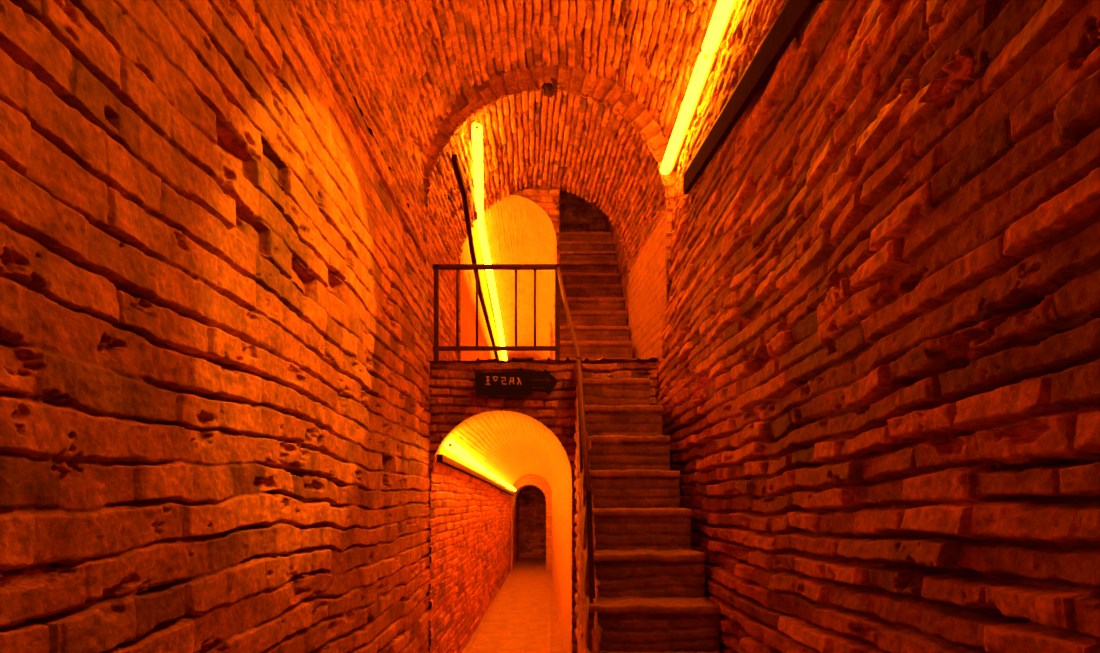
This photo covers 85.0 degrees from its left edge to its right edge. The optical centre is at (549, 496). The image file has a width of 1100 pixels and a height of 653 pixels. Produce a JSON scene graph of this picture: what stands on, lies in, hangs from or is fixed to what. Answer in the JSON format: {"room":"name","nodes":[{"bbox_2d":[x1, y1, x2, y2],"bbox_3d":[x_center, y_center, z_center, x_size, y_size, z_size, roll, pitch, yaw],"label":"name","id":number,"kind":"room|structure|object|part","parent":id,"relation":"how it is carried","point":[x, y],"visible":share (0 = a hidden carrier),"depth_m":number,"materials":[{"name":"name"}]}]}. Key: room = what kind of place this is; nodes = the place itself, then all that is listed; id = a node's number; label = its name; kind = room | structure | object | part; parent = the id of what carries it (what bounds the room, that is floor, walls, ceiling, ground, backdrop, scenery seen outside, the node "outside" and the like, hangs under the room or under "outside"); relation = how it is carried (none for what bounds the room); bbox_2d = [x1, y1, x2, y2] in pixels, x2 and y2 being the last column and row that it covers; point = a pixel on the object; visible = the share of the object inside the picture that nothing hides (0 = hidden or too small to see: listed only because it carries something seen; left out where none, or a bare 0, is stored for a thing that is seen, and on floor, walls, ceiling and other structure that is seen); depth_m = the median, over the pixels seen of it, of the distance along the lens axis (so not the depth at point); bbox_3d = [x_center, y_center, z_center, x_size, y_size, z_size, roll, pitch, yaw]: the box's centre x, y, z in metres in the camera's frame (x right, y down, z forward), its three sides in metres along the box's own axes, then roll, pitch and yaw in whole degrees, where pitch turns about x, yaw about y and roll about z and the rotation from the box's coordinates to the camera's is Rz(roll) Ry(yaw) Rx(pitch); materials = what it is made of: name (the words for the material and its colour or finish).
{"room":"underground passage","nodes":[
{"label":"underground passage","id":0,"kind":"room"},
{"bbox_2d":[0,0,511,652],"bbox_3d":[-1.041,-0.175,5.960,0.308,3.870,16.920,0,0,0],"label":"wall","id":1,"kind":"structure","parent":0,"point":[215,416],"depth_m":1.78,"materials":[{"name":"brick"}]},
{"bbox_2d":[437,454,513,495],"bbox_3d":[-0.907,-0.195,9.675,0.051,0.330,9.252,0,0,0],"label":"duct","id":2,"kind":"object","parent":1,"relation":"attached to","point":[441,458],"visible":1,"depth_m":6.60,"materials":[{"name":"black metal"}]},
{"bbox_2d":[495,475,504,483],"bbox_3d":[-0.862,-0.291,10.050,0.092,0.127,1.662,0,0,0],"label":"lamp","id":3,"kind":"object","parent":1,"relation":"attached to","point":[497,478],"visible":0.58,"depth_m":9.92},
{"bbox_2d":[423,215,457,360],"bbox_3d":[-1.018,-1.740,5.705,0.055,1.310,1.432,0,0,2],"label":"wall","id":4,"kind":"structure","parent":0,"point":[437,253],"depth_m":5.60,"materials":[{"name":"brick"}]},
{"bbox_2d":[459,252,518,567],"bbox_3d":[-0.931,-0.472,11.845,0.171,4.465,10.910,0,0,0],"label":"wall","id":5,"kind":"structure","parent":0,"point":[468,300],"depth_m":7.42,"materials":[{"name":"paint"}]},
{"bbox_2d":[430,410,571,493],"bbox_3d":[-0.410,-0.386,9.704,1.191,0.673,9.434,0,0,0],"label":"ceiling","id":6,"kind":"structure","parent":0,"point":[511,445],"depth_m":6.61,"materials":[{"name":"paint"}]},
{"bbox_2d":[443,439,472,462],"bbox_3d":[-0.864,-0.421,5.681,0.126,0.143,1.202,0,0,-1],"label":"lamp","id":7,"kind":"object","parent":6,"relation":"attached to","point":[453,447],"visible":1,"depth_m":5.29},
{"bbox_2d":[468,457,485,471],"bbox_3d":[-0.869,-0.381,7.001,0.116,0.137,1.362,0,0,0],"label":"lamp","id":8,"kind":"object","parent":6,"relation":"attached to","point":[476,464],"visible":0.54,"depth_m":6.88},
{"bbox_2d":[484,468,496,478],"bbox_3d":[-0.865,-0.338,8.451,0.097,0.122,1.462,0,0,0],"label":"lamp","id":9,"kind":"object","parent":6,"relation":"attached to","point":[488,472],"visible":0.55,"depth_m":8.35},
{"bbox_2d":[457,186,558,359],"bbox_3d":[-0.470,-2.252,6.421,1.140,2.335,0.068,0,0,0],"label":"wall","id":10,"kind":"structure","parent":0,"point":[547,198],"depth_m":6.41,"materials":[{"name":"brick"}]},
{"bbox_2d":[462,195,556,360],"bbox_3d":[-0.479,-2.714,10.445,1.108,1.017,8.125,0,0,0],"label":"wall","id":11,"kind":"structure","parent":0,"point":[518,230],"depth_m":7.89,"materials":[{"name":"paint"}]},
{"bbox_2d":[451,154,498,359],"bbox_3d":[-0.869,-2.610,7.816,0.084,0.440,5.725,0,0,-2],"label":"duct","id":12,"kind":"object","parent":11,"relation":"attached to","point":[454,159],"visible":0.88,"depth_m":6.11,"materials":[{"name":"black metal"}]},
{"bbox_2d":[475,220,488,252],"bbox_3d":[-0.774,-2.984,6.860,0.103,0.151,0.649,0,0,0],"label":"lamp","id":13,"kind":"object","parent":11,"relation":"attached to","point":[480,226],"visible":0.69,"depth_m":6.79,"materials":[{"name":"yellow plastic"}]},
{"bbox_2d":[482,251,499,313],"bbox_3d":[-0.788,-2.870,8.092,0.097,0.280,1.766,0,0,-1],"label":"lamp","id":14,"kind":"object","parent":11,"relation":"attached to","point":[486,256],"visible":0.78,"depth_m":8.00,"materials":[{"name":"yellow plastic"}]},
{"bbox_2d":[494,312,506,360],"bbox_3d":[-0.831,-2.704,10.230,0.097,0.252,2.466,0,0,-2],"label":"lamp","id":15,"kind":"object","parent":11,"relation":"attached to","point":[497,316],"visible":0.8,"depth_m":9.84,"materials":[{"name":"yellow plastic"}]},
{"bbox_2d":[462,557,572,652],"bbox_3d":[-0.025,1.742,7.500,2.250,0.032,20.000,0,0,0],"label":"floor","id":16,"kind":"structure","parent":0,"point":[522,617],"depth_m":8.71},
{"bbox_2d":[574,364,721,652],"bbox_3d":[0.525,0.334,3.427,0.690,2.927,3.146,0,0,0],"label":"staircase","id":17,"kind":"structure","parent":16,"relation":"on","point":[650,597],"depth_m":3.55,"materials":[{"name":"brick"}]},
{"bbox_2d":[556,266,594,602],"bbox_3d":[0.172,-0.688,4.068,0.108,2.496,1.956,0,0,-4],"label":"handrail","id":18,"kind":"object","parent":17,"relation":"on","point":[583,446],"visible":0.94,"depth_m":3.43,"materials":[{"name":"metal"}]},
{"bbox_3d":[0.160,-0.973,4.067,0.083,1.927,1.956,0,0,-4],"label":"rail","id":19,"kind":"part","parent":18,"relation":"part of","materials":[{"name":"metal"}]},
{"bbox_3d":[0.204,-0.545,4.000,0.052,0.771,0.030,0,0,0],"label":"post","id":20,"kind":"part","parent":18,"relation":"part of","materials":[{"name":"metal"}]},
{"bbox_3d":[0.211,0.265,3.130,0.052,0.591,0.030,0,0,0],"label":"post","id":21,"kind":"part","parent":18,"relation":"part of","materials":[{"name":"metal"}]},
{"bbox_2d":[513,484,545,500],"bbox_3d":[-0.497,-0.101,15.848,0.855,0.423,2.905,0,0,0],"label":"ceiling","id":22,"kind":"structure","parent":0,"point":[518,492],"depth_m":15.62,"materials":[{"name":"brick"}]},
{"bbox_2d":[510,474,551,569],"bbox_3d":[-0.425,0.530,14.413,1.250,2.460,0.049,0,0,0],"label":"wall","id":23,"kind":"structure","parent":0,"point":[535,480],"depth_m":14.40,"materials":[{"name":"brick"}]},
{"bbox_2d":[518,485,545,557],"bbox_3d":[-0.500,0.705,17.339,1.000,2.110,0.108,0,0,0],"label":"wall","id":24,"kind":"structure","parent":0,"point":[532,501],"depth_m":17.32,"materials":[{"name":"brick"}]},
{"bbox_2d":[426,360,660,652],"bbox_3d":[-0.020,0.312,5.016,2.140,2.895,0.088,0,0,0],"label":"wall","id":25,"kind":"structure","parent":0,"point":[453,399],"depth_m":5.00,"materials":[{"name":"brick"}]},
{"bbox_2d":[475,369,557,395],"bbox_3d":[-0.275,-0.942,4.964,0.681,0.218,0.123,0,0,0],"label":"arrow sign","id":26,"kind":"object","parent":25,"relation":"attached to","point":[518,383],"visible":1,"depth_m":4.91,"materials":[{"name":"black metal"}]},
{"bbox_2d":[304,0,786,244],"bbox_3d":[-0.012,-2.881,1.260,2.220,1.566,7.520,0,0,0],"label":"ceiling","id":27,"kind":"structure","parent":0,"point":[404,64],"depth_m":4.30,"materials":[{"name":"brick"}]},
{"bbox_2d":[660,52,716,174],"bbox_3d":[0.964,-2.700,4.320,0.110,0.082,1.300,0,0,0],"label":"lamp","id":28,"kind":"object","parent":27,"relation":"attached to","point":[704,65],"visible":0.89,"depth_m":4.13,"materials":[{"name":"yellow plastic"}]},
{"bbox_2d":[702,0,736,54],"bbox_3d":[0.972,-2.700,2.980,0.106,0.082,1.300,0,0,0],"label":"lamp","id":29,"kind":"object","parent":27,"relation":"attached to","point":[724,10],"visible":1,"depth_m":3.41,"materials":[{"name":"yellow plastic"}]},
{"bbox_2d":[424,87,670,270],"bbox_3d":[-0.031,-2.916,5.705,2.083,1.052,1.430,0,0,0],"label":"ceiling","id":30,"kind":"structure","parent":0,"point":[577,144],"depth_m":5.56,"materials":[{"name":"brick"}]},
{"bbox_2d":[471,120,482,163],"bbox_3d":[-0.635,-3.079,5.223,0.096,0.106,0.490,0,0,-6],"label":"lamp","id":31,"kind":"object","parent":30,"relation":"attached to","point":[476,129],"visible":1,"depth_m":5.14,"materials":[{"name":"yellow plastic"}]},
{"bbox_2d":[473,162,483,222],"bbox_3d":[-0.717,-3.044,6.003,0.096,0.172,1.020,0,0,-6],"label":"lamp","id":32,"kind":"object","parent":30,"relation":"attached to","point":[478,168],"visible":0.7,"depth_m":5.86,"materials":[{"name":"yellow plastic"}]},
{"bbox_2d":[439,357,660,362],"bbox_3d":[-0.020,-1.149,5.700,2.140,0.056,1.440,0,0,0],"label":"floor","id":33,"kind":"structure","parent":0,"point":[496,358],"depth_m":5.01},
{"bbox_2d":[433,264,559,362],"bbox_3d":[-0.449,-1.535,5.030,1.064,0.823,0.040,0,0,0],"label":"railing","id":34,"kind":"object","parent":33,"relation":"on","point":[436,267],"visible":1,"depth_m":5.01,"materials":[{"name":"metal"}]},
{"bbox_3d":[-0.952,-1.534,5.030,0.040,0.822,0.040,0,0,0],"label":"post","id":35,"kind":"part","parent":34,"relation":"part of","materials":[{"name":"metal"}]},
{"bbox_3d":[-0.453,-1.245,5.030,1.056,0.034,0.035,0,0,0],"label":"rail","id":36,"kind":"part","parent":34,"relation":"part of","materials":[{"name":"metal"}]},
{"bbox_3d":[-0.453,-1.928,5.030,1.056,0.036,0.040,0,0,0],"label":"rail","id":37,"kind":"part","parent":34,"relation":"part of","materials":[{"name":"metal"}]},
{"bbox_3d":[0.063,-1.534,5.030,0.040,0.822,0.040,0,0,0],"label":"post","id":38,"kind":"part","parent":34,"relation":"part of","materials":[{"name":"metal"}]},
{"bbox_2d":[559,231,634,359],"bbox_3d":[0.463,-2.339,7.532,0.735,2.448,3.416,0,0,0],"label":"staircase","id":39,"kind":"structure","parent":33,"relation":"on","point":[587,260],"depth_m":6.72,"materials":[{"name":"brick"}]},
{"bbox_2d":[553,244,556,358],"bbox_3d":[0.041,-1.619,10.445,0.019,2.172,8.110,0,0,0],"label":"wall","id":40,"kind":"structure","parent":0,"point":[556,244],"depth_m":7.90,"materials":[{"name":"brick"}]},
{"bbox_2d":[553,188,559,357],"bbox_3d":[0.068,-3.542,7.798,0.075,4.915,2.805,0,0,0],"label":"wall","id":41,"kind":"structure","parent":0,"point":[555,254],"depth_m":6.70,"materials":[{"name":"brick"}]},
{"bbox_2d":[423,62,694,304],"bbox_3d":[-0.030,-2.432,4.960,2.691,2.594,0.122,0,0,0],"label":"wall","id":42,"kind":"structure","parent":0,"point":[602,88],"depth_m":5.00,"materials":[{"name":"brick"}]},
{"bbox_2d":[542,78,557,97],"bbox_3d":[-0.016,-3.412,5.008,0.173,0.141,0.085,0,0,0],"label":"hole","id":43,"kind":"object","parent":42,"relation":"attached to","point":[549,89],"visible":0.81,"depth_m":4.97,"materials":[{"name":"brown brick"}]},
{"bbox_2d":[552,482,572,652],"bbox_3d":[0.117,0.815,9.704,0.017,1.890,9.433,0,0,-1],"label":"wall","id":44,"kind":"structure","parent":0,"point":[562,499],"depth_m":6.89,"materials":[{"name":"paint"}]},
{"bbox_2d":[550,189,604,358],"bbox_3d":[0.475,-3.667,9.234,0.950,5.065,0.108,0,0,0],"label":"wall","id":45,"kind":"structure","parent":0,"point":[576,214],"depth_m":9.21,"materials":[{"name":"brick"}]},
{"bbox_2d":[556,187,628,269],"bbox_3d":[0.481,-4.175,7.790,0.834,3.570,2.843,0,0,0],"label":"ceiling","id":46,"kind":"structure","parent":0,"point":[627,264],"depth_m":6.48,"materials":[{"name":"brick"}]},
{"bbox_2d":[604,214,629,325],"bbox_3d":[0.859,-3.542,7.798,0.083,4.915,2.805,0,0,0],"label":"wall","id":47,"kind":"structure","parent":0,"point":[621,256],"depth_m":7.05,"materials":[{"name":"brick"}]},
{"bbox_2d":[628,211,667,359],"bbox_3d":[0.910,-1.740,5.705,0.023,1.310,1.437,0,0,-5],"label":"wall","id":48,"kind":"structure","parent":0,"point":[647,278],"depth_m":5.54,"materials":[{"name":"brick"}]},
{"bbox_2d":[656,0,1099,652],"bbox_3d":[0.972,-0.176,1.260,0.267,3.871,7.520,0,0,0],"label":"wall","id":49,"kind":"structure","parent":0,"point":[878,373],"depth_m":1.54,"materials":[{"name":"brick"}]},
{"bbox_2d":[683,0,819,193],"bbox_3d":[0.970,-2.013,2.910,0.034,0.654,2.843,0,0,0],"label":"beam","id":50,"kind":"structure","parent":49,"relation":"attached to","point":[794,13],"depth_m":2.82,"materials":[{"name":"black metal"}]}
]}

